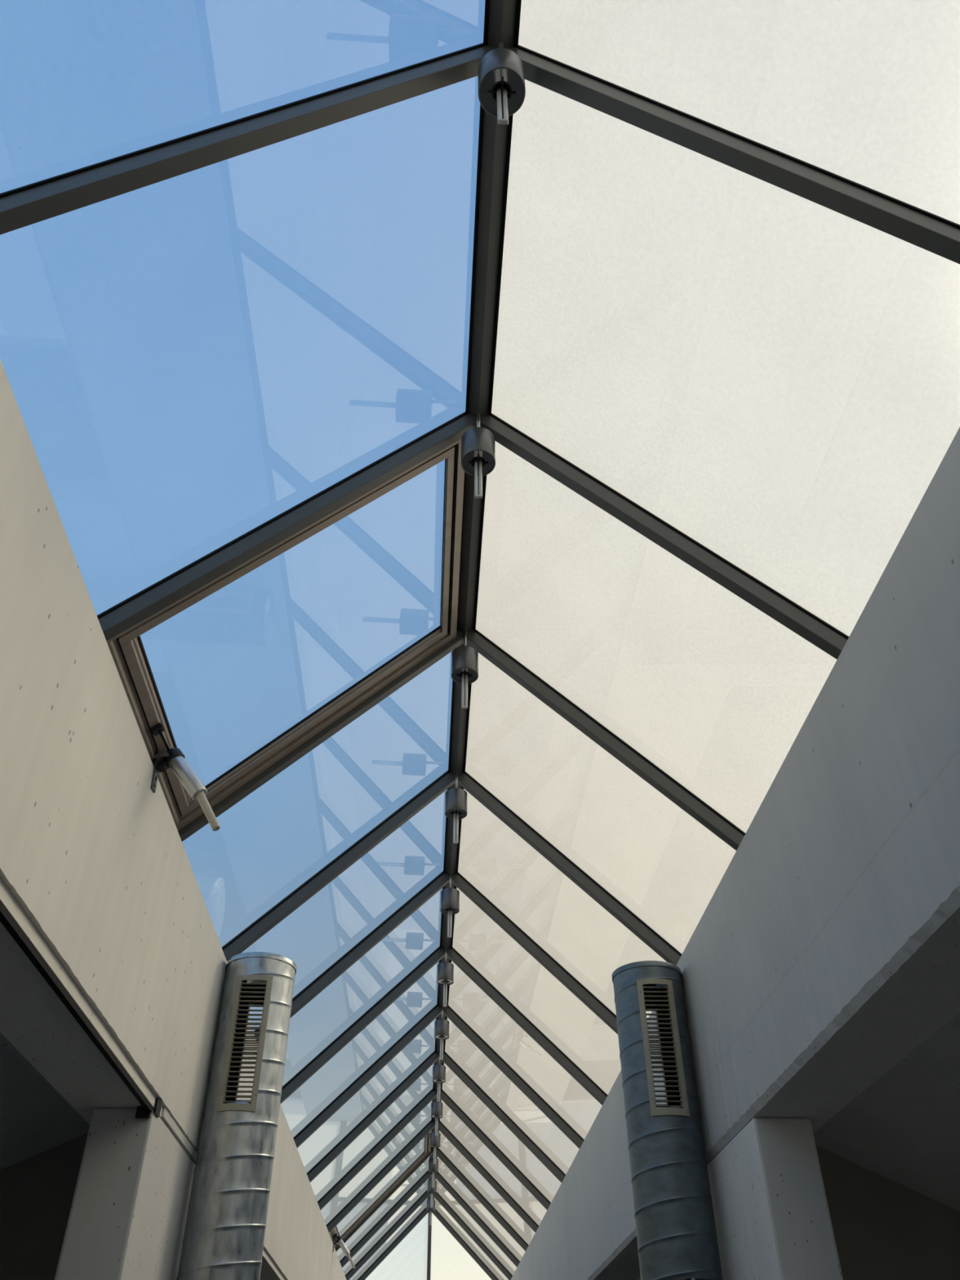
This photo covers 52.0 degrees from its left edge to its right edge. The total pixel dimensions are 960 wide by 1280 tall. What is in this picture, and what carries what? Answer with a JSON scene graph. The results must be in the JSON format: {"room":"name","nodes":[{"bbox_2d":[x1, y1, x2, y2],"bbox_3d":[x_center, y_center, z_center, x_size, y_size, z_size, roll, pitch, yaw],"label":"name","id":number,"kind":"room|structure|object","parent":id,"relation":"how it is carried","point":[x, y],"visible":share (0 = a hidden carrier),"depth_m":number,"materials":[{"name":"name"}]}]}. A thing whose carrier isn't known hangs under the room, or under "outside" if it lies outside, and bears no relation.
{"room":"atrium","nodes":[
{"label":"atrium","id":0,"kind":"room"},
{"bbox_2d":[0,1133,88,1279],"bbox_3d":[-3.153,4.126,5.034,2.659,3.347,0.120,2,-40,-2],"label":"wall","id":1,"kind":"structure","parent":0,"point":[37,1192],"depth_m":5.69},
{"bbox_2d":[0,1031,89,1169],"bbox_3d":[-3.312,4.641,7.478,2.579,1.311,23.743,2,-40,-2],"label":"ceiling","id":2,"kind":"structure","parent":0,"point":[35,1118],"depth_m":5.44,"materials":[{"name":"grey concrete"}]},
{"bbox_2d":[0,359,346,1279],"bbox_3d":[-1.840,4.328,7.902,0.378,1.052,23.843,2,-40,-2],"label":"wall","id":3,"kind":"structure","parent":0,"point":[96,872],"depth_m":3.54,"materials":[{"name":"paint"}]},
{"bbox_2d":[0,900,162,1118],"bbox_3d":[-1.290,-0.372,1.445,0.079,0.087,7.870,2,-40,-2],"label":"trim","id":4,"kind":"structure","parent":3,"relation":"attached to","point":[144,1111],"depth_m":3.39,"materials":[{"name":"black metal"}]},
{"bbox_2d":[161,1106,197,1162],"bbox_3d":[-1.505,2.737,5.213,0.008,0.040,1.750,2,-40,-2],"label":"trim","id":5,"kind":"structure","parent":3,"relation":"attached to","point":[166,1115],"depth_m":4.83,"materials":[{"name":"paint"}]},
{"bbox_2d":[427,0,521,1199],"bbox_3d":[-0.320,2.902,9.166,0.116,0.095,23.803,2,-40,-2],"label":"ridge beam","id":6,"kind":"structure","parent":0,"point":[501,17],"depth_m":4.11,"materials":[{"name":"black metal"}]},
{"bbox_2d":[0,43,497,235],"bbox_3d":[-0.668,-1.436,2.810,1.480,1.510,0.065,2,-40,-2],"label":"rafter","id":7,"kind":"object","parent":6,"relation":"attached to","point":[22,206],"visible":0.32,"depth_m":2.76,"materials":[{"name":"black metal"}]},
{"bbox_2d":[106,439,464,831],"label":"window","id":8,"kind":"structure","parent":6,"relation":"attached to","point":[126,649],"depth_m":4.62,"materials":[{"name":"brown metal"}]},
{"bbox_2d":[151,722,220,831],"bbox_3d":[-1.244,0.570,4.096,0.358,0.402,0.267,2,-40,-2],"label":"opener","id":9,"kind":"object","parent":8,"relation":"attached to","point":[173,758],"visible":0.94,"depth_m":4.16,"materials":[{"name":"grey metal"}]},
{"bbox_2d":[97,411,476,641],"bbox_3d":[-0.744,-0.476,3.960,1.480,1.510,0.065,2,-40,-2],"label":"rafter","id":10,"kind":"object","parent":6,"relation":"attached to","point":[157,597],"visible":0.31,"depth_m":3.90,"materials":[{"name":"black metal"}]},
{"bbox_2d":[177,629,463,841],"bbox_3d":[-0.820,0.484,5.110,1.480,1.510,0.065,2,-40,-2],"label":"rafter","id":11,"kind":"object","parent":6,"relation":"attached to","point":[201,821],"visible":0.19,"depth_m":5.07,"materials":[{"name":"black metal"}]},
{"bbox_2d":[221,770,455,961],"bbox_3d":[-0.896,1.444,6.260,1.480,1.510,0.065,2,-40,-2],"label":"rafter","id":12,"kind":"object","parent":6,"relation":"attached to","point":[264,923],"visible":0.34,"depth_m":6.23,"materials":[{"name":"black metal"}]},
{"bbox_2d":[254,871,449,1042],"bbox_3d":[-0.972,2.404,7.410,1.480,1.510,0.065,2,-40,-2],"label":"rafter","id":13,"kind":"object","parent":6,"relation":"attached to","point":[373,938],"visible":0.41,"depth_m":7.47,"materials":[{"name":"black metal"}]},
{"bbox_2d":[281,961,439,1138],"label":"window","id":14,"kind":"structure","parent":6,"relation":"attached to","point":[371,1043],"depth_m":9.25,"materials":[{"name":"clear glass"}]},
{"bbox_2d":[280,946,444,1103],"bbox_3d":[-1.048,3.364,8.561,1.480,1.510,0.065,2,-40,-2],"label":"rafter","id":15,"kind":"object","parent":6,"relation":"attached to","point":[325,1055],"visible":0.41,"depth_m":8.55,"materials":[{"name":"black metal"}]},
{"bbox_2d":[297,1018,435,1173],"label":"window","id":16,"kind":"structure","parent":6,"relation":"attached to","point":[372,1094],"depth_m":10.42,"materials":[{"name":"clear glass"}]},
{"bbox_2d":[293,1005,441,1147],"bbox_3d":[-1.125,4.324,9.711,1.480,1.510,0.065,2,-40,-2],"label":"rafter","id":17,"kind":"object","parent":6,"relation":"attached to","point":[324,1116],"visible":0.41,"depth_m":9.69,"materials":[{"name":"black metal"}]},
{"bbox_2d":[310,1063,434,1202],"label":"window","id":18,"kind":"structure","parent":6,"relation":"attached to","point":[390,1117],"depth_m":11.59,"materials":[{"name":"clear glass"}]},
{"bbox_2d":[306,1052,439,1182],"bbox_3d":[-1.201,5.284,10.861,1.480,1.510,0.065,2,-40,-2],"label":"rafter","id":19,"kind":"object","parent":6,"relation":"attached to","point":[360,1128],"visible":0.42,"depth_m":10.85,"materials":[{"name":"black metal"}]},
{"bbox_2d":[320,1099,432,1225],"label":"window","id":20,"kind":"structure","parent":6,"relation":"attached to","point":[423,1118],"depth_m":12.76,"materials":[{"name":"clear glass"}]},
{"bbox_2d":[317,1089,436,1210],"bbox_3d":[-1.277,6.243,12.011,1.480,1.510,0.065,2,-40,-2],"label":"rafter","id":21,"kind":"object","parent":6,"relation":"attached to","point":[393,1132],"visible":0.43,"depth_m":12.00,"materials":[{"name":"black metal"}]},
{"bbox_2d":[328,1129,431,1248],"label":"window","id":22,"kind":"structure","parent":6,"relation":"attached to","point":[351,1221],"depth_m":14.00,"materials":[{"name":"clear glass"}]},
{"bbox_2d":[333,1233,355,1268],"bbox_3d":[-1.853,8.249,13.297,0.358,0.402,0.267,2,-40,-2],"label":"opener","id":23,"kind":"object","parent":22,"relation":"attached to","point":[338,1239],"visible":0.96,"depth_m":13.37,"materials":[{"name":"grey metal"}]},
{"bbox_2d":[326,1120,435,1232],"bbox_3d":[-1.353,7.203,13.161,1.480,1.510,0.065,2,-40,-2],"label":"rafter","id":24,"kind":"object","parent":6,"relation":"attached to","point":[431,1125],"visible":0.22,"depth_m":13.15,"materials":[{"name":"black metal"}]},
{"bbox_2d":[336,1156,429,1262],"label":"window","id":25,"kind":"structure","parent":6,"relation":"attached to","point":[395,1197],"depth_m":15.12,"materials":[{"name":"clear glass"}]},
{"bbox_2d":[335,1147,433,1251],"bbox_3d":[-1.429,8.163,14.311,1.480,1.510,0.065,2,-40,-2],"label":"rafter","id":26,"kind":"object","parent":6,"relation":"attached to","point":[418,1166],"visible":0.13,"depth_m":14.31,"materials":[{"name":"black metal"}]},
{"bbox_2d":[342,1178,428,1275],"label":"window","id":27,"kind":"structure","parent":6,"relation":"attached to","point":[423,1188],"depth_m":16.28,"materials":[{"name":"clear glass"}]},
{"bbox_2d":[340,1170,431,1267],"bbox_3d":[-1.505,9.123,15.461,1.480,1.510,0.065,2,-40,-2],"label":"rafter","id":28,"kind":"object","parent":6,"relation":"attached to","point":[428,1174],"visible":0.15,"depth_m":15.46,"materials":[{"name":"black metal"}]},
{"bbox_2d":[345,1190,431,1279],"bbox_3d":[-1.581,10.083,16.611,1.480,1.510,0.065,2,-40,-2],"label":"rafter","id":29,"kind":"object","parent":6,"relation":"attached to","point":[420,1201],"visible":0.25,"depth_m":16.60,"materials":[{"name":"black metal"}]},
{"bbox_2d":[349,1197,427,1279],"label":"window","id":30,"kind":"structure","parent":6,"relation":"attached to","point":[420,1210],"depth_m":17.47,"materials":[{"name":"clear glass"}]},
{"bbox_2d":[358,1207,428,1279],"bbox_3d":[-1.657,11.043,17.762,1.480,1.510,0.065,2,-40,-2],"label":"rafter","id":31,"kind":"object","parent":6,"relation":"attached to","point":[413,1224],"visible":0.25,"depth_m":17.81,"materials":[{"name":"black metal"}]},
{"bbox_2d":[426,1199,435,1225],"bbox_3d":[-0.844,9.755,16.934,0.150,0.542,0.150,2,-40,-2],"label":"pendant lamp","id":32,"kind":"object","parent":6,"relation":"hanging from","point":[428,1208],"visible":0.84,"depth_m":16.89,"materials":[{"name":"grey metal"}]},
{"bbox_2d":[426,1199,435,1211],"bbox_3d":[-0.845,9.737,16.949,0.150,0.158,0.150,2,-40,-2],"label":"canister","id":33,"kind":"object","parent":32,"relation":"on","point":[428,1208],"depth_m":16.90,"materials":[{"name":"grey paint"}]},
{"bbox_2d":[426,1180,436,1207],"bbox_3d":[-0.768,8.795,15.784,0.150,0.542,0.150,2,-40,-2],"label":"pendant lamp","id":34,"kind":"object","parent":6,"relation":"hanging from","point":[431,1190],"visible":0.83,"depth_m":15.74,"materials":[{"name":"grey metal"}]},
{"bbox_2d":[426,1180,436,1193],"bbox_3d":[-0.768,8.777,15.799,0.150,0.158,0.150,2,-40,-2],"label":"canister","id":35,"kind":"object","parent":34,"relation":"on","point":[430,1190],"depth_m":15.75,"materials":[{"name":"grey paint"}]},
{"bbox_2d":[428,1158,438,1187],"bbox_3d":[-0.692,7.835,14.634,0.150,0.542,0.150,2,-40,-2],"label":"pendant lamp","id":36,"kind":"object","parent":6,"relation":"hanging from","point":[433,1168],"visible":0.84,"depth_m":14.59,"materials":[{"name":"grey metal"}]},
{"bbox_2d":[428,1158,438,1172],"bbox_3d":[-0.692,7.817,14.649,0.150,0.158,0.150,2,-40,-2],"label":"canister","id":37,"kind":"object","parent":36,"relation":"on","point":[433,1167],"depth_m":14.60,"materials":[{"name":"grey paint"}]},
{"bbox_2d":[429,1129,440,1164],"bbox_3d":[-0.616,6.875,13.484,0.150,0.542,0.150,2,-40,-2],"label":"pendant lamp","id":38,"kind":"object","parent":6,"relation":"hanging from","point":[434,1140],"visible":0.91,"depth_m":13.45,"materials":[{"name":"grey metal"}]},
{"bbox_2d":[429,1132,440,1147],"bbox_3d":[-0.616,6.857,13.498,0.150,0.158,0.150,2,-40,-2],"label":"canister","id":39,"kind":"object","parent":38,"relation":"on","point":[434,1140],"depth_m":13.45,"materials":[{"name":"grey paint"}]},
{"bbox_2d":[431,1090,443,1135],"bbox_3d":[-0.540,5.915,12.334,0.150,0.542,0.150,2,-40,-2],"label":"pendant lamp","id":40,"kind":"object","parent":6,"relation":"hanging from","point":[437,1108],"visible":0.99,"depth_m":12.30,"materials":[{"name":"grey metal"}]},
{"bbox_2d":[431,1102,443,1118],"bbox_3d":[-0.540,5.897,12.348,0.150,0.158,0.150,2,-40,-2],"label":"canister","id":41,"kind":"object","parent":40,"relation":"on","point":[437,1108],"depth_m":12.30,"materials":[{"name":"grey paint"}]},
{"bbox_2d":[432,1053,445,1102],"bbox_3d":[-0.464,4.955,11.184,0.150,0.542,0.150,2,-40,-2],"label":"pendant lamp","id":42,"kind":"object","parent":6,"relation":"hanging from","point":[438,1071],"visible":0.99,"depth_m":11.15,"materials":[{"name":"grey metal"}]},
{"bbox_2d":[432,1064,445,1083],"bbox_3d":[-0.464,4.938,11.198,0.150,0.158,0.150,2,-40,-2],"label":"canister","id":43,"kind":"object","parent":42,"relation":"on","point":[438,1071],"depth_m":11.15,"materials":[{"name":"grey paint"}]},
{"bbox_2d":[434,1006,449,1059],"bbox_3d":[-0.388,3.995,10.033,0.150,0.542,0.150,2,-40,-2],"label":"pendant lamp","id":44,"kind":"object","parent":6,"relation":"hanging from","point":[442,1026],"visible":1,"depth_m":9.99,"materials":[{"name":"grey metal"}]},
{"bbox_2d":[434,1019,449,1039],"bbox_3d":[-0.388,3.978,10.048,0.150,0.158,0.150,2,-40,-2],"label":"canister","id":45,"kind":"object","parent":44,"relation":"on","point":[442,1026],"depth_m":10.00,"materials":[{"name":"grey paint"}]},
{"bbox_2d":[436,948,453,1006],"bbox_3d":[-0.312,3.035,8.883,0.150,0.542,0.150,2,-40,-2],"label":"pendant lamp","id":46,"kind":"object","parent":6,"relation":"hanging from","point":[445,976],"visible":1,"depth_m":8.85,"materials":[{"name":"grey metal"}]},
{"bbox_2d":[436,962,453,985],"bbox_3d":[-0.312,3.018,8.898,0.150,0.158,0.150,2,-40,-2],"label":"canister","id":47,"kind":"object","parent":46,"relation":"on","point":[445,976],"depth_m":8.85,"materials":[{"name":"grey paint"}]},
{"bbox_2d":[440,873,459,937],"bbox_3d":[-0.236,2.075,7.733,0.150,0.542,0.150,2,-40,-2],"label":"pendant lamp","id":48,"kind":"object","parent":6,"relation":"hanging from","point":[450,897],"visible":1,"depth_m":7.69,"materials":[{"name":"grey metal"}]},
{"bbox_2d":[440,888,459,915],"bbox_3d":[-0.236,2.058,7.748,0.150,0.158,0.150,2,-40,-2],"label":"canister","id":49,"kind":"object","parent":48,"relation":"on","point":[450,897],"depth_m":7.70,"materials":[{"name":"grey paint"}]},
{"bbox_2d":[444,773,466,843],"bbox_3d":[-0.160,1.115,6.583,0.150,0.542,0.150,2,-40,-2],"label":"pendant lamp","id":50,"kind":"object","parent":6,"relation":"hanging from","point":[455,798],"visible":1,"depth_m":6.55,"materials":[{"name":"grey metal"}]},
{"bbox_2d":[444,787,466,819],"bbox_3d":[-0.160,1.098,6.598,0.150,0.158,0.150,2,-40,-2],"label":"canister","id":51,"kind":"object","parent":50,"relation":"on","point":[455,798],"depth_m":6.55,"materials":[{"name":"grey paint"}]},
{"bbox_2d":[451,630,478,708],"bbox_3d":[-0.084,0.156,5.433,0.150,0.542,0.150,2,-40,-2],"label":"pendant lamp","id":52,"kind":"object","parent":6,"relation":"hanging from","point":[464,659],"visible":1,"depth_m":5.39,"materials":[{"name":"grey metal"}]},
{"bbox_2d":[451,645,478,684],"bbox_3d":[-0.084,0.138,5.448,0.150,0.158,0.150,2,-40,-2],"label":"canister","id":53,"kind":"object","parent":52,"relation":"on","point":[464,659],"depth_m":5.40,"materials":[{"name":"grey paint"}]},
{"bbox_2d":[431,1208,498,1279],"bbox_3d":[-0.179,11.085,17.825,1.480,1.510,0.065,2,-40,-2],"label":"rafter","id":54,"kind":"object","parent":6,"relation":"attached to","point":[439,1217],"visible":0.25,"depth_m":17.86,"materials":[{"name":"black metal"}]},
{"bbox_2d":[434,1197,508,1279],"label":"window","id":55,"kind":"structure","parent":6,"relation":"attached to","point":[440,1209],"depth_m":17.51,"materials":[{"name":"clear glass"}]},
{"bbox_2d":[432,1192,512,1279],"bbox_3d":[-0.103,10.125,16.674,1.480,1.510,0.065,2,-40,-2],"label":"rafter","id":56,"kind":"object","parent":6,"relation":"attached to","point":[436,1195],"visible":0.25,"depth_m":16.66,"materials":[{"name":"black metal"}]},
{"bbox_2d":[435,1178,516,1275],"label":"window","id":57,"kind":"structure","parent":6,"relation":"attached to","point":[442,1191],"depth_m":16.32,"materials":[{"name":"clear glass"}]},
{"bbox_2d":[434,1172,519,1267],"bbox_3d":[-0.027,9.165,15.524,1.480,1.510,0.065,2,-40,-2],"label":"rafter","id":58,"kind":"object","parent":6,"relation":"attached to","point":[437,1175],"visible":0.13,"depth_m":15.52,"materials":[{"name":"black metal"}]},
{"bbox_2d":[461,413,495,497],"bbox_3d":[-0.008,-0.804,4.283,0.150,0.542,0.150,2,-40,-2],"label":"pendant lamp","id":59,"kind":"object","parent":6,"relation":"hanging from","point":[477,443],"visible":1,"depth_m":4.24,"materials":[{"name":"grey metal"}]},
{"bbox_2d":[461,426,495,476],"bbox_3d":[-0.008,-0.822,4.298,0.150,0.158,0.150,2,-40,-2],"label":"canister","id":60,"kind":"object","parent":59,"relation":"on","point":[477,443],"depth_m":4.25,"materials":[{"name":"grey paint"}]},
{"bbox_2d":[436,1156,525,1261],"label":"window","id":61,"kind":"structure","parent":6,"relation":"attached to","point":[447,1175],"depth_m":15.15,"materials":[{"name":"clear glass"}]},
{"bbox_2d":[434,1147,528,1251],"bbox_3d":[0.049,8.205,14.374,1.480,1.510,0.065,2,-40,-2],"label":"rafter","id":62,"kind":"object","parent":6,"relation":"attached to","point":[439,1153],"visible":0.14,"depth_m":14.37,"materials":[{"name":"black metal"}]},
{"bbox_2d":[438,1130,535,1245],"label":"window","id":63,"kind":"structure","parent":6,"relation":"attached to","point":[449,1150],"depth_m":13.98,"materials":[{"name":"clear glass"}]},
{"bbox_2d":[437,1120,538,1232],"bbox_3d":[0.125,7.245,13.224,1.480,1.510,0.065,2,-40,-2],"label":"rafter","id":64,"kind":"object","parent":6,"relation":"attached to","point":[441,1126],"visible":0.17,"depth_m":13.21,"materials":[{"name":"black metal"}]},
{"bbox_2d":[440,1100,546,1226],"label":"window","id":65,"kind":"structure","parent":6,"relation":"attached to","point":[464,1135],"depth_m":12.83,"materials":[{"name":"clear glass"}]},
{"bbox_2d":[438,1089,551,1209],"bbox_3d":[0.202,6.285,12.074,1.480,1.510,0.065,2,-40,-2],"label":"rafter","id":66,"kind":"object","parent":6,"relation":"attached to","point":[444,1097],"visible":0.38,"depth_m":12.06,"materials":[{"name":"black metal"}]},
{"bbox_2d":[441,1062,561,1203],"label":"window","id":67,"kind":"structure","parent":6,"relation":"attached to","point":[500,1135],"depth_m":11.66,"materials":[{"name":"clear glass"}]},
{"bbox_2d":[477,42,525,124],"bbox_3d":[0.068,-1.764,3.133,0.150,0.542,0.150,2,-40,-2],"label":"pendant lamp","id":68,"kind":"object","parent":6,"relation":"hanging from","point":[500,73],"visible":1,"depth_m":3.09,"materials":[{"name":"grey metal"}]},
{"bbox_2d":[440,1052,565,1182],"bbox_3d":[0.278,5.325,10.924,1.480,1.510,0.065,2,-40,-2],"label":"rafter","id":69,"kind":"object","parent":6,"relation":"attached to","point":[491,1105],"visible":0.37,"depth_m":10.91,"materials":[{"name":"black metal"}]},
{"bbox_2d":[444,1017,579,1174],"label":"window","id":70,"kind":"structure","parent":6,"relation":"attached to","point":[553,1142],"depth_m":10.49,"materials":[{"name":"clear glass"}]},
{"bbox_2d":[443,1005,583,1148],"bbox_3d":[0.354,4.365,9.774,1.480,1.510,0.065,2,-40,-2],"label":"rafter","id":71,"kind":"object","parent":6,"relation":"attached to","point":[515,1078],"visible":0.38,"depth_m":9.77,"materials":[{"name":"black metal"}]},
{"bbox_2d":[448,960,602,1140],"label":"window","id":72,"kind":"structure","parent":6,"relation":"attached to","point":[517,1049],"depth_m":9.31,"materials":[{"name":"clear glass"}]},
{"bbox_2d":[446,947,607,1105],"bbox_3d":[0.430,3.405,8.623,1.480,1.510,0.065,2,-40,-2],"label":"rafter","id":73,"kind":"object","parent":6,"relation":"attached to","point":[528,1027],"visible":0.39,"depth_m":8.61,"materials":[{"name":"black metal"}]},
{"bbox_2d":[451,872,617,1034],"bbox_3d":[0.506,2.445,7.473,1.480,1.510,0.065,2,-40,-2],"label":"rafter","id":74,"kind":"object","parent":6,"relation":"attached to","point":[470,891],"visible":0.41,"depth_m":7.50,"materials":[{"name":"black metal"}]},
{"bbox_2d":[452,888,621,1095],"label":"window","id":75,"kind":"structure","parent":6,"relation":"attached to","point":[558,1014],"depth_m":8.15,"materials":[{"name":"clear glass"}]},
{"bbox_2d":[457,788,666,1021],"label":"window","id":76,"kind":"structure","parent":6,"relation":"attached to","point":[584,938],"depth_m":7.02,"materials":[{"name":"clear glass"}]},
{"bbox_2d":[457,771,681,964],"bbox_3d":[0.582,1.486,6.323,1.480,1.510,0.065,2,-40,-2],"label":"rafter","id":77,"kind":"object","parent":6,"relation":"attached to","point":[656,943],"visible":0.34,"depth_m":6.30,"materials":[{"name":"black metal"}]},
{"bbox_2d":[465,653,736,954],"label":"window","id":78,"kind":"structure","parent":6,"relation":"attached to","point":[656,860],"depth_m":5.77,"materials":[{"name":"clear glass"}]},
{"bbox_2d":[466,628,745,850],"bbox_3d":[0.658,0.526,5.173,1.480,1.510,0.065,2,-40,-2],"label":"rafter","id":79,"kind":"object","parent":6,"relation":"attached to","point":[672,789],"visible":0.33,"depth_m":5.14,"materials":[{"name":"black metal"}]},
{"bbox_2d":[475,440,836,833],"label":"window","id":80,"kind":"structure","parent":6,"relation":"attached to","point":[708,687],"depth_m":4.58,"materials":[{"name":"clear glass"}]},
{"bbox_2d":[480,413,848,659],"bbox_3d":[0.734,-0.434,4.023,1.480,1.510,0.065,2,-40,-2],"label":"rafter","id":81,"kind":"object","parent":6,"relation":"attached to","point":[810,627],"visible":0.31,"depth_m":3.98,"materials":[{"name":"black metal"}]},
{"bbox_2d":[491,79,959,636],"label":"window","id":82,"kind":"structure","parent":6,"relation":"attached to","point":[767,371],"depth_m":3.39,"materials":[{"name":"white glass"}]},
{"bbox_2d":[503,44,959,264],"bbox_3d":[0.810,-1.394,2.873,1.480,1.510,0.065,2,-40,-2],"label":"rafter","id":83,"kind":"object","parent":6,"relation":"attached to","point":[924,229],"visible":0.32,"depth_m":2.86,"materials":[{"name":"black metal"}]},
{"bbox_2d":[518,0,959,224],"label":"window","id":84,"kind":"structure","parent":6,"relation":"attached to","point":[866,93],"depth_m":2.71,"materials":[{"name":"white glass"}]},
{"bbox_2d":[511,426,959,1279],"bbox_3d":[1.213,4.417,8.029,0.389,1.082,23.843,2,-40,-2],"label":"wall","id":85,"kind":"structure","parent":0,"point":[825,952],"depth_m":3.68,"materials":[{"name":"paint"}]},
{"bbox_2d":[635,1012,959,1279],"bbox_3d":[2.701,4.811,7.734,2.579,1.311,23.743,2,-40,-2],"label":"ceiling","id":86,"kind":"structure","parent":0,"point":[904,1128],"depth_m":5.43,"materials":[{"name":"grey concrete"}]},
{"bbox_2d":[815,1145,959,1279],"bbox_3d":[2.780,4.294,5.286,2.659,3.347,0.120,2,-40,-2],"label":"wall","id":87,"kind":"structure","parent":0,"point":[883,1228],"depth_m":5.86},
{"bbox_3d":[-0.293,7.035,5.777,8.900,0.200,24.193,2,-40,-2],"label":"floor","id":88,"kind":"structure","parent":0,"visible":0},
{"bbox_2d":[54,1107,195,1279],"bbox_3d":[-1.632,3.783,4.225,0.270,2.822,1.914,2,-40,-2],"label":"concrete column","id":89,"kind":"structure","parent":88,"relation":"on","point":[127,1217],"depth_m":4.27,"materials":[{"name":"grey concrete"}]},
{"bbox_2d":[176,951,297,1279],"bbox_3d":[-1.281,3.413,4.599,0.429,3.865,0.429,29,-48,-31],"label":"spiral duct","id":90,"kind":"object","parent":88,"relation":"on","point":[224,1239],"visible":1,"depth_m":5.12,"materials":[{"name":"metal"}]},
{"bbox_2d":[216,974,273,1111],"bbox_3d":[-1.280,2.194,5.383,0.203,0.718,0.057,2,-40,-2],"label":"grille","id":91,"kind":"object","parent":90,"relation":"attached to","point":[255,1104],"depth_m":5.37,"materials":[{"name":"grey metal"}]},
{"bbox_2d":[611,960,723,1279],"bbox_3d":[0.992,3.430,4.591,0.429,3.803,0.429,-28,-47,29],"label":"spiral duct","id":92,"kind":"object","parent":88,"relation":"on","point":[677,1238],"visible":1,"depth_m":5.12,"materials":[{"name":"metal"}]},
{"bbox_2d":[636,978,689,1116],"bbox_3d":[0.993,2.213,5.374,0.203,0.718,0.057,2,-40,-2],"label":"grille","id":93,"kind":"object","parent":92,"relation":"attached to","point":[644,1051],"depth_m":5.35,"materials":[{"name":"grey metal"}]},
{"bbox_2d":[706,1117,843,1279],"bbox_3d":[1.346,3.876,4.350,0.271,2.805,1.905,2,-40,-2],"label":"concrete column","id":94,"kind":"structure","parent":88,"relation":"on","point":[772,1218],"depth_m":4.40,"materials":[{"name":"grey concrete"}]},
{"bbox_3d":[-0.914,11.855,17.170,3.440,0.120,0.090,2,-40,-2],"label":"transom","id":95,"kind":"object","parent":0,"visible":0},
{"bbox_2d":[426,1211,491,1279],"bbox_3d":[-0.200,12.562,16.616,1.482,5.196,0.088,2,-40,-2],"label":"window","id":96,"kind":"structure","parent":95,"relation":"attached to","point":[450,1260],"depth_m":17.76,"materials":[{"name":"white glass"}]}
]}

